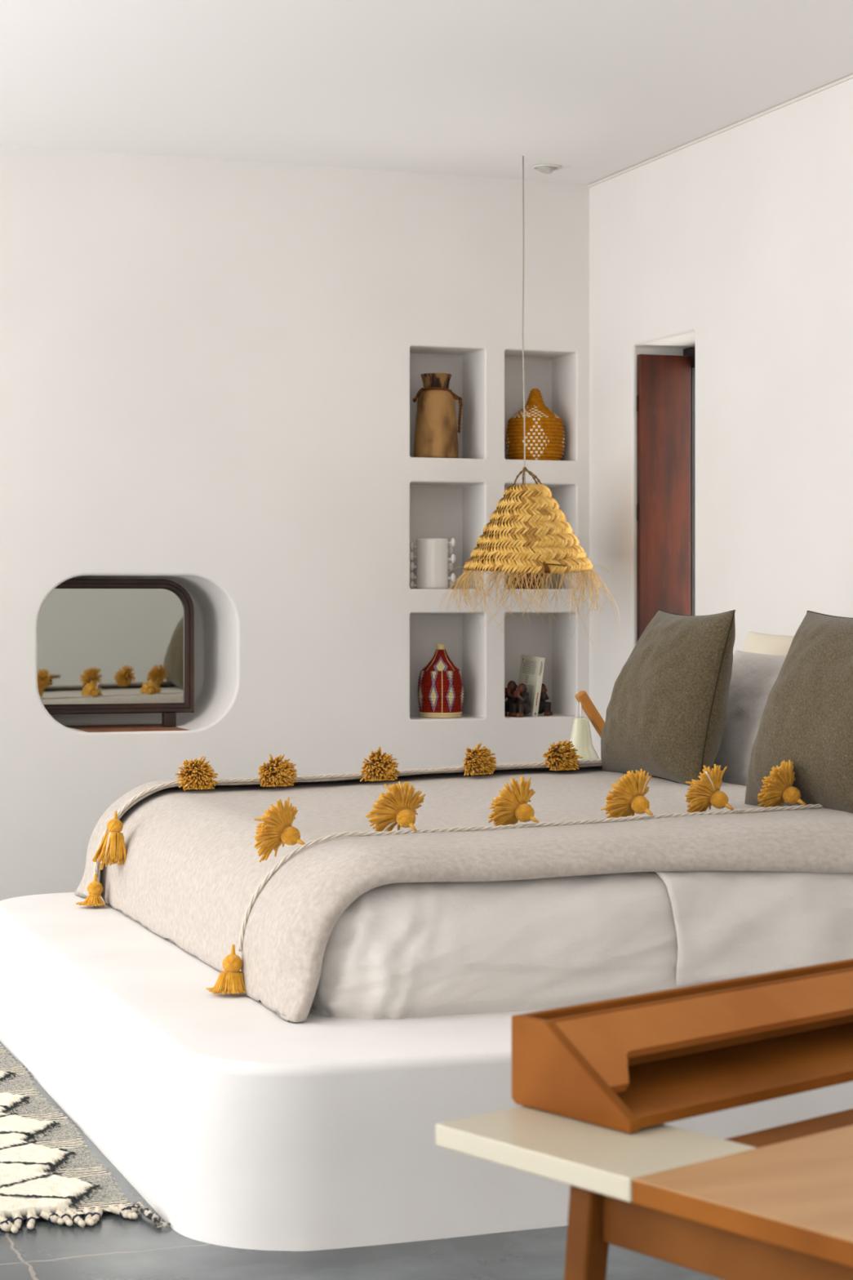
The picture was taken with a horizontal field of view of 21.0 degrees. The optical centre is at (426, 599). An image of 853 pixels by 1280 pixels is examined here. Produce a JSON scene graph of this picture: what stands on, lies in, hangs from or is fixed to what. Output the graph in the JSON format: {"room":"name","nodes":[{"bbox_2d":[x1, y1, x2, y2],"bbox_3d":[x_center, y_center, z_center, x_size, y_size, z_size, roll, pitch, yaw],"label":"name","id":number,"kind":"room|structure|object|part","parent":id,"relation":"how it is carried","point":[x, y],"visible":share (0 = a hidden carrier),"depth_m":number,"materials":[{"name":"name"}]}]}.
{"room":"bedroom","nodes":[
{"label":"bedroom","id":0,"kind":"room"},
{"bbox_2d":[0,145,589,901],"bbox_3d":[-3.342,-0.262,7.931,8.296,2.764,0.500,0,0,-20],"label":"wall","id":1,"kind":"structure","parent":0,"point":[211,370],"depth_m":8.67,"materials":[{"name":"paint"}]},
{"bbox_2d":[37,578,194,727],"bbox_3d":[-1.251,0.202,8.695,0.749,0.564,0.045,0,0,-17],"label":"mirror","id":2,"kind":"object","parent":1,"relation":"attached to","point":[105,646],"visible":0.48,"depth_m":8.72,"materials":[{"name":"brown wood"}]},
{"bbox_2d":[65,724,188,732],"bbox_3d":[-1.137,0.491,8.706,0.570,0.014,0.450,0,0,-20],"label":"trim","id":3,"kind":"structure","parent":1,"relation":"attached to","point":[130,727],"depth_m":8.65,"materials":[{"name":"wood"}]},
{"bbox_2d":[409,537,455,588],"bbox_3d":[0.025,-0.142,9.013,0.173,0.204,0.126,0,0,-20],"label":"ceramic vase","id":4,"kind":"object","parent":1,"relation":"on","point":[433,566],"visible":0.93,"depth_m":8.96,"materials":[{"name":"white ceramic"}]},
{"bbox_3d":[-0.051,-0.059,9.017,0.033,0.038,0.030,0,0,-20],"label":"knob","id":5,"kind":"part","parent":4,"relation":"part of","materials":[{"name":"white ceramic"}]},
{"bbox_3d":[-0.051,-0.092,9.017,0.033,0.038,0.030,0,0,-20],"label":"knob","id":6,"kind":"part","parent":4,"relation":"part of","materials":[{"name":"white ceramic"}]},
{"bbox_3d":[-0.051,-0.132,9.017,0.033,0.038,0.030,0,0,-20],"label":"knob","id":7,"kind":"part","parent":4,"relation":"part of","materials":[{"name":"white ceramic"}]},
{"bbox_3d":[-0.051,-0.172,9.017,0.033,0.038,0.030,0,0,-20],"label":"knob","id":8,"kind":"part","parent":4,"relation":"part of","materials":[{"name":"white ceramic"}]},
{"bbox_3d":[-0.051,-0.212,9.017,0.033,0.038,0.030,0,0,-20],"label":"knob","id":9,"kind":"part","parent":4,"relation":"part of","materials":[{"name":"white ceramic"}]},
{"bbox_3d":[0.086,-0.067,9.049,0.033,0.038,0.031,0,0,-20],"label":"knob","id":10,"kind":"part","parent":4,"relation":"part of","materials":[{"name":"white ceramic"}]},
{"bbox_3d":[0.086,-0.132,9.049,0.033,0.038,0.031,0,0,-20],"label":"knob","id":11,"kind":"part","parent":4,"relation":"part of","materials":[{"name":"white ceramic"}]},
{"bbox_3d":[0.086,-0.197,9.049,0.033,0.038,0.031,0,0,-20],"label":"knob","id":12,"kind":"part","parent":4,"relation":"part of","materials":[{"name":"white ceramic"}]},
{"bbox_3d":[0.098,-0.087,9.008,0.035,0.038,0.030,0,0,-20],"label":"knob","id":13,"kind":"part","parent":4,"relation":"part of","materials":[{"name":"white ceramic"}]},
{"bbox_3d":[0.098,-0.162,9.008,0.035,0.038,0.030,0,0,-20],"label":"knob","id":14,"kind":"part","parent":4,"relation":"part of","materials":[{"name":"white ceramic"}]},
{"bbox_3d":[0.098,-0.225,9.008,0.035,0.038,0.030,0,0,-20],"label":"knob","id":15,"kind":"part","parent":4,"relation":"part of","materials":[{"name":"white ceramic"}]},
{"bbox_2d":[413,373,462,457],"bbox_3d":[0.038,-0.717,9.008,0.174,0.333,0.174,0,0,-34],"label":"jug","id":16,"kind":"object","parent":1,"relation":"on","point":[436,434],"visible":0.99,"depth_m":8.95,"materials":[{"name":"brown wood"}]},
{"bbox_2d":[417,643,464,718],"bbox_3d":[0.056,0.314,9.025,0.183,0.291,0.183,0,0,22],"label":"basket","id":17,"kind":"object","parent":1,"relation":"on","point":[440,691],"visible":1,"depth_m":8.96,"materials":[{"name":"wicker"}]},
{"bbox_3d":[0.056,0.182,9.025,0.034,0.026,0.034,0,0,-20],"label":"lid knob","id":18,"kind":"part","parent":17,"relation":"part of","materials":[{"name":"brown wicker"}]},
{"bbox_3d":[0.056,0.235,9.025,0.150,0.082,0.150,0,0,-20],"label":"lid","id":19,"kind":"part","parent":17,"relation":"part of","materials":[{"name":"red wicker"}]},
{"bbox_2d":[504,680,518,716],"bbox_3d":[0.335,0.391,9.104,0.088,0.142,0.082,0,0,-20],"label":"monkey","id":20,"kind":"object","parent":1,"relation":"on","point":[512,686],"visible":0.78,"depth_m":9.10},
{"bbox_2d":[510,683,531,717],"bbox_3d":[0.375,0.394,9.046,0.083,0.134,0.078,0,0,-20],"label":"monkey","id":21,"kind":"object","parent":1,"relation":"on","point":[523,706],"visible":1,"depth_m":9.03},
{"bbox_2d":[508,572,547,589],"bbox_3d":[0.405,-0.123,9.161,0.158,0.160,0.157,0,0,-20],"label":"pot","id":22,"kind":"object","parent":1,"relation":"on","point":[528,575],"visible":0.15,"depth_m":9.10,"materials":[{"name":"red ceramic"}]},
{"bbox_2d":[517,654,545,716],"bbox_3d":[0.411,0.341,9.153,0.053,0.244,0.152,0,0,-29],"label":"book","id":23,"kind":"object","parent":1,"relation":"on","point":[531,668],"visible":0.64,"depth_m":9.11,"materials":[{"name":"beige paper"}]},
{"bbox_2d":[505,388,564,460],"bbox_3d":[0.433,-0.696,9.159,0.238,0.290,0.238,0,0,29],"label":"basket","id":24,"kind":"object","parent":1,"relation":"on","point":[544,436],"visible":0.94,"depth_m":9.07,"materials":[{"name":"orange wicker"}]},
{"bbox_3d":[0.433,-0.779,9.159,0.204,0.124,0.204,0,0,-20],"label":"lid","id":25,"kind":"part","parent":24,"relation":"part of","materials":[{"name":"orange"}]},
{"bbox_2d":[537,683,552,715],"bbox_3d":[0.466,0.397,9.159,0.080,0.129,0.076,0,0,-20],"label":"monkey","id":26,"kind":"object","parent":1,"relation":"on","point":[544,707],"visible":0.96,"depth_m":9.13},
{"bbox_2d":[0,1041,723,1279],"bbox_3d":[-1.594,1.170,3.382,8.896,0.100,10.444,0,0,-20],"label":"floor","id":27,"kind":"structure","parent":0,"point":[115,1247],"depth_m":3.92,"materials":[{"name":"stone"}]},
{"bbox_2d":[0,1044,170,1233],"bbox_3d":[-1.090,1.108,4.868,0.674,0.026,1.894,0,0,-20],"label":"rug","id":28,"kind":"object","parent":27,"relation":"on","point":[47,1172],"visible":1,"depth_m":4.46,"materials":[{"name":"fabric"}]},
{"bbox_2d":[0,892,852,1251],"bbox_3d":[0.483,0.960,5.520,2.730,0.320,2.490,0,0,-20],"label":"platform","id":29,"kind":"object","parent":27,"relation":"on","point":[242,1125],"visible":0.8,"depth_m":4.09,"materials":[{"name":"paint"}]},
{"bbox_2d":[75,873,106,906],"bbox_3d":[-0.875,0.752,5.981,0.072,0.079,0.090,0,0,-20],"label":"tassel","id":30,"kind":"object","parent":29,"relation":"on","point":[95,889],"visible":1,"depth_m":5.97,"materials":[{"name":"yellow fabric"}]},
{"bbox_2d":[310,871,755,1019],"bbox_3d":[0.501,0.652,5.667,2.210,0.296,2.103,0,0,-20],"label":"mattress","id":31,"kind":"object","parent":29,"relation":"on","point":[401,950],"visible":0.41,"depth_m":4.45,"materials":[{"name":"white fabric"}]},
{"bbox_2d":[710,649,786,786],"bbox_3d":[0.920,0.355,6.328,0.261,0.420,0.680,0,0,-20],"label":"bed pillow","id":32,"kind":"object","parent":31,"relation":"on","point":[753,675],"visible":0.25,"depth_m":6.27,"materials":[{"name":"white fabric"}]},
{"bbox_2d":[655,871,852,985],"bbox_3d":[0.796,0.629,5.639,1.385,0.260,1.908,0,0,-20],"label":"sheet","id":33,"kind":"object","parent":31,"relation":"on","point":[795,919],"visible":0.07,"depth_m":4.62,"materials":[{"name":"white fabric"}]},
{"bbox_2d":[75,758,852,1022],"bbox_3d":[0.148,0.624,5.555,1.610,0.346,2.128,0,0,-20],"label":"blanket","id":34,"kind":"object","parent":33,"relation":"on","point":[192,874],"visible":0.86,"depth_m":4.90,"materials":[{"name":"beige fabric"}]},
{"bbox_2d":[91,810,126,870],"bbox_3d":[-0.817,0.615,5.871,0.086,0.149,0.090,0,0,-20],"label":"tassel","id":35,"kind":"object","parent":34,"relation":"on","point":[111,850],"visible":1,"depth_m":5.86,"materials":[{"name":"yellow fabric"}]},
{"bbox_2d":[174,755,218,791],"bbox_3d":[-0.621,0.458,6.094,0.110,0.092,0.098,0,0,44],"label":"tassel","id":36,"kind":"object","parent":34,"relation":"on","point":[196,774],"visible":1,"depth_m":6.08,"materials":[{"name":"yellow fabric"}]},
{"bbox_2d":[206,944,245,994],"bbox_3d":[-0.398,0.745,4.655,0.088,0.094,0.084,0,0,-20],"label":"tassel","id":37,"kind":"object","parent":34,"relation":"attached to","point":[230,980],"visible":0.99,"depth_m":4.64,"materials":[{"name":"yellow fabric"}]},
{"bbox_2d":[257,753,297,786],"bbox_3d":[-0.393,0.455,6.173,0.098,0.088,0.115,0,0,13],"label":"tassel","id":38,"kind":"object","parent":34,"relation":"on","point":[274,773],"visible":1,"depth_m":6.15,"materials":[{"name":"yellow fabric"}]},
{"bbox_2d":[253,797,305,862],"bbox_3d":[-0.312,0.475,4.747,0.113,0.136,0.109,0,0,-22],"label":"tassel","id":39,"kind":"object","parent":34,"relation":"on","point":[277,828],"visible":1,"depth_m":4.72,"materials":[{"name":"yellow fabric"}]},
{"bbox_3d":[-0.131,0.589,6.293,1.576,0.275,0.019,0,0,-20],"label":"edge cord","id":40,"kind":"part","parent":34,"relation":"part of","materials":[{"name":"beige fabric"}]},
{"bbox_2d":[360,746,399,781],"bbox_3d":[-0.119,0.446,6.271,0.094,0.094,0.115,0,0,21],"label":"tassel","id":41,"kind":"object","parent":34,"relation":"on","point":[380,767],"visible":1,"depth_m":6.25,"materials":[{"name":"yellow fabric"}]},
{"bbox_2d":[364,781,425,831],"bbox_3d":[-0.065,0.440,4.842,0.110,0.119,0.128,0,0,15],"label":"tassel","id":42,"kind":"object","parent":34,"relation":"on","point":[398,806],"visible":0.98,"depth_m":4.82,"materials":[{"name":"yellow fabric"}]},
{"bbox_2d":[462,742,496,775],"bbox_3d":[0.148,0.439,6.372,0.094,0.089,0.112,0,0,3],"label":"tassel","id":43,"kind":"object","parent":34,"relation":"on","point":[477,762],"visible":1,"depth_m":6.35,"materials":[{"name":"yellow fabric"}]},
{"bbox_2d":[488,776,538,826],"bbox_3d":[0.184,0.437,4.933,0.106,0.119,0.116,0,0,-2],"label":"tassel","id":44,"kind":"object","parent":34,"relation":"on","point":[511,806],"visible":0.99,"depth_m":4.90,"materials":[{"name":"yellow fabric"}]},
{"bbox_3d":[0.359,0.583,4.936,1.576,0.263,0.021,0,0,-20],"label":"edge cord","id":45,"kind":"part","parent":34,"relation":"part of","materials":[{"name":"beige fabric"}]},
{"bbox_2d":[542,739,582,770],"bbox_3d":[0.364,0.434,6.444,0.120,0.086,0.096,0,0,40],"label":"tassel","id":46,"kind":"object","parent":34,"relation":"on","point":[564,758],"visible":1,"depth_m":6.43,"materials":[{"name":"yellow"}]},
{"bbox_2d":[600,768,653,817],"bbox_3d":[0.437,0.428,5.028,0.115,0.120,0.104,0,0,-2],"label":"tassel","id":47,"kind":"object","parent":34,"relation":"on","point":[627,797],"visible":0.98,"depth_m":5.00,"materials":[{"name":"yellow fabric"}]},
{"bbox_2d":[600,608,735,785],"bbox_3d":[0.666,0.262,6.300,0.266,0.472,0.614,0,0,-20],"label":"cushion","id":48,"kind":"object","parent":34,"relation":"on","point":[666,716],"visible":0.91,"depth_m":6.13,"materials":[{"name":"brown fabric"}]},
{"bbox_2d":[684,764,733,812],"bbox_3d":[0.617,0.421,5.082,0.112,0.120,0.106,0,0,-20],"label":"tassel","id":49,"kind":"object","parent":34,"relation":"on","point":[704,793],"visible":0.98,"depth_m":5.05,"materials":[{"name":"yellow fabric"}]},
{"bbox_2d":[757,760,806,812],"bbox_3d":[0.790,0.417,5.146,0.123,0.119,0.109,0,0,-20],"label":"tassel","id":50,"kind":"object","parent":34,"relation":"on","point":[778,788],"visible":0.98,"depth_m":5.12,"materials":[{"name":"yellow fabric"}]},
{"bbox_2d":[744,610,852,813],"bbox_3d":[0.935,0.262,5.228,0.263,0.475,0.684,0,0,-20],"label":"cushion","id":51,"kind":"object","parent":34,"relation":"on","point":[806,720],"visible":0.85,"depth_m":5.17,"materials":[{"name":"brown fabric"}]},
{"bbox_2d":[742,631,794,655],"bbox_3d":[1.032,0.315,6.698,0.232,0.438,0.680,0,0,-20],"label":"bed pillow","id":52,"kind":"object","parent":31,"relation":"on","point":[756,642],"visible":0.13,"depth_m":6.82,"materials":[{"name":"beige fabric"}]},
{"bbox_2d":[569,690,604,759],"bbox_3d":[0.582,0.710,7.652,0.301,0.819,0.220,0,0,-20],"label":"reading lamp","id":53,"kind":"object","parent":27,"relation":"on","point":[580,736],"visible":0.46,"depth_m":7.59,"materials":[{"name":"brown wood"}]},
{"bbox_3d":[0.511,0.357,7.610,0.008,0.076,0.017,0,0,-9],"label":"cord","id":54,"kind":"part","parent":53,"relation":"part of","materials":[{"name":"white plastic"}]},
{"bbox_3d":[0.511,0.482,7.605,0.136,0.186,0.136,0,0,-20],"label":"lamp shade","id":55,"kind":"part","parent":53,"relation":"part of","materials":[{"name":"beige fabric"}]},
{"bbox_3d":[0.575,0.414,7.641,0.166,0.226,0.034,0,0,-20],"label":"arm","id":56,"kind":"part","parent":53,"relation":"part of","materials":[{"name":"brown wood"}]},
{"bbox_2d":[435,1106,852,1279],"bbox_3d":[0.718,0.810,2.310,1.291,0.620,0.779,0,0,-42],"label":"writing desk","id":57,"kind":"object","parent":27,"relation":"on","point":[774,1203],"visible":0.96,"depth_m":2.02,"materials":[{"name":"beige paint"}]},
{"bbox_3d":[0.130,0.821,2.070,0.078,0.599,0.041,0,0,-6],"label":"leg","id":58,"kind":"part","parent":57,"relation":"part of","materials":[{"name":"brown wood"}]},
{"bbox_3d":[0.155,0.511,2.149,0.170,0.021,0.277,0,0,-39],"label":"panel","id":59,"kind":"part","parent":57,"relation":"part of","materials":[{"name":"beige paint"}]},
{"bbox_2d":[511,958,852,1133],"bbox_3d":[0.524,0.456,2.561,1.047,0.087,0.170,0,0,-42],"label":"desk organizer","id":60,"kind":"object","parent":57,"relation":"on","point":[629,1064],"visible":1,"depth_m":2.33,"materials":[{"name":"brown wood"}]},
{"bbox_3d":[0.142,0.456,2.219,0.013,0.087,0.171,0,0,-39],"label":"panel","id":61,"kind":"part","parent":60,"relation":"part of","materials":[{"name":"brown wood"}]},
{"bbox_3d":[0.498,0.420,2.593,1.012,0.016,0.008,0,0,-42],"label":"rail","id":62,"kind":"part","parent":60,"relation":"part of","materials":[{"name":"brown wood"}]},
{"bbox_2d":[615,1022,852,1115],"bbox_3d":[0.525,0.489,2.559,1.020,0.014,0.154,0,0,-42],"label":"shelf","id":63,"kind":"object","parent":60,"relation":"attached to","point":[708,1077],"depth_m":2.37,"materials":[{"name":"brown wood"}]},
{"bbox_3d":[0.614,0.525,2.439,0.914,0.018,0.088,0,0,-42],"label":"rail","id":64,"kind":"part","parent":57,"relation":"part of","materials":[{"name":"brown wood"}]},
{"bbox_2d":[0,0,852,184],"bbox_3d":[-1.594,-1.694,3.382,8.896,0.100,10.444,0,0,-20],"label":"ceiling","id":65,"kind":"structure","parent":0,"point":[594,90],"depth_m":7.17,"materials":[{"name":"white paint"}]},
{"bbox_2d":[439,155,620,644],"bbox_3d":[0.378,-0.739,8.520,0.657,1.811,0.615,0,0,11],"label":"pendant lamp","id":66,"kind":"object","parent":65,"relation":"hanging from","point":[528,531],"visible":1,"depth_m":8.39,"materials":[{"name":"beige"}]},
{"bbox_3d":[0.378,-0.261,8.525,0.482,0.336,0.488,0,0,-20],"label":"lamp shade","id":67,"kind":"part","parent":66,"relation":"part of","materials":[{"name":"wicker"}]},
{"bbox_2d":[532,164,560,173],"bbox_3d":[0.456,-1.635,8.726,0.110,0.031,0.110,0,0,-20],"label":"recessed light","id":68,"kind":"object","parent":65,"relation":"in","point":[544,168],"visible":1,"depth_m":8.70,"materials":[{"name":"white metal"}]},
{"bbox_2d":[589,78,852,758],"bbox_3d":[2.451,-0.262,4.628,0.360,2.764,9.644,0,0,-20],"label":"wall","id":69,"kind":"structure","parent":0,"point":[734,246],"depth_m":7.88,"materials":[{"name":"paint"}]},
{"bbox_2d":[636,354,690,642],"bbox_3d":[0.895,-0.140,8.696,0.219,1.570,0.028,0,0,-20],"label":"door","id":70,"kind":"structure","parent":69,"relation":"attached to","point":[663,381],"depth_m":8.68,"materials":[{"name":"brown wood"}]},
{"bbox_2d":[683,346,695,615],"bbox_3d":[1.090,-0.149,8.558,0.050,1.619,0.511,0,0,-20],"label":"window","id":71,"kind":"structure","parent":69,"relation":"in","point":[691,352],"depth_m":8.72,"materials":[{"name":"black wood"}]},
{"bbox_2d":[587,74,852,187],"bbox_3d":[2.278,-1.637,4.566,0.006,0.010,9.644,0,0,-20],"label":"trim","id":72,"kind":"structure","parent":69,"relation":"attached to","point":[842,80],"depth_m":7.98,"materials":[{"name":"beige paint"}]}
]}

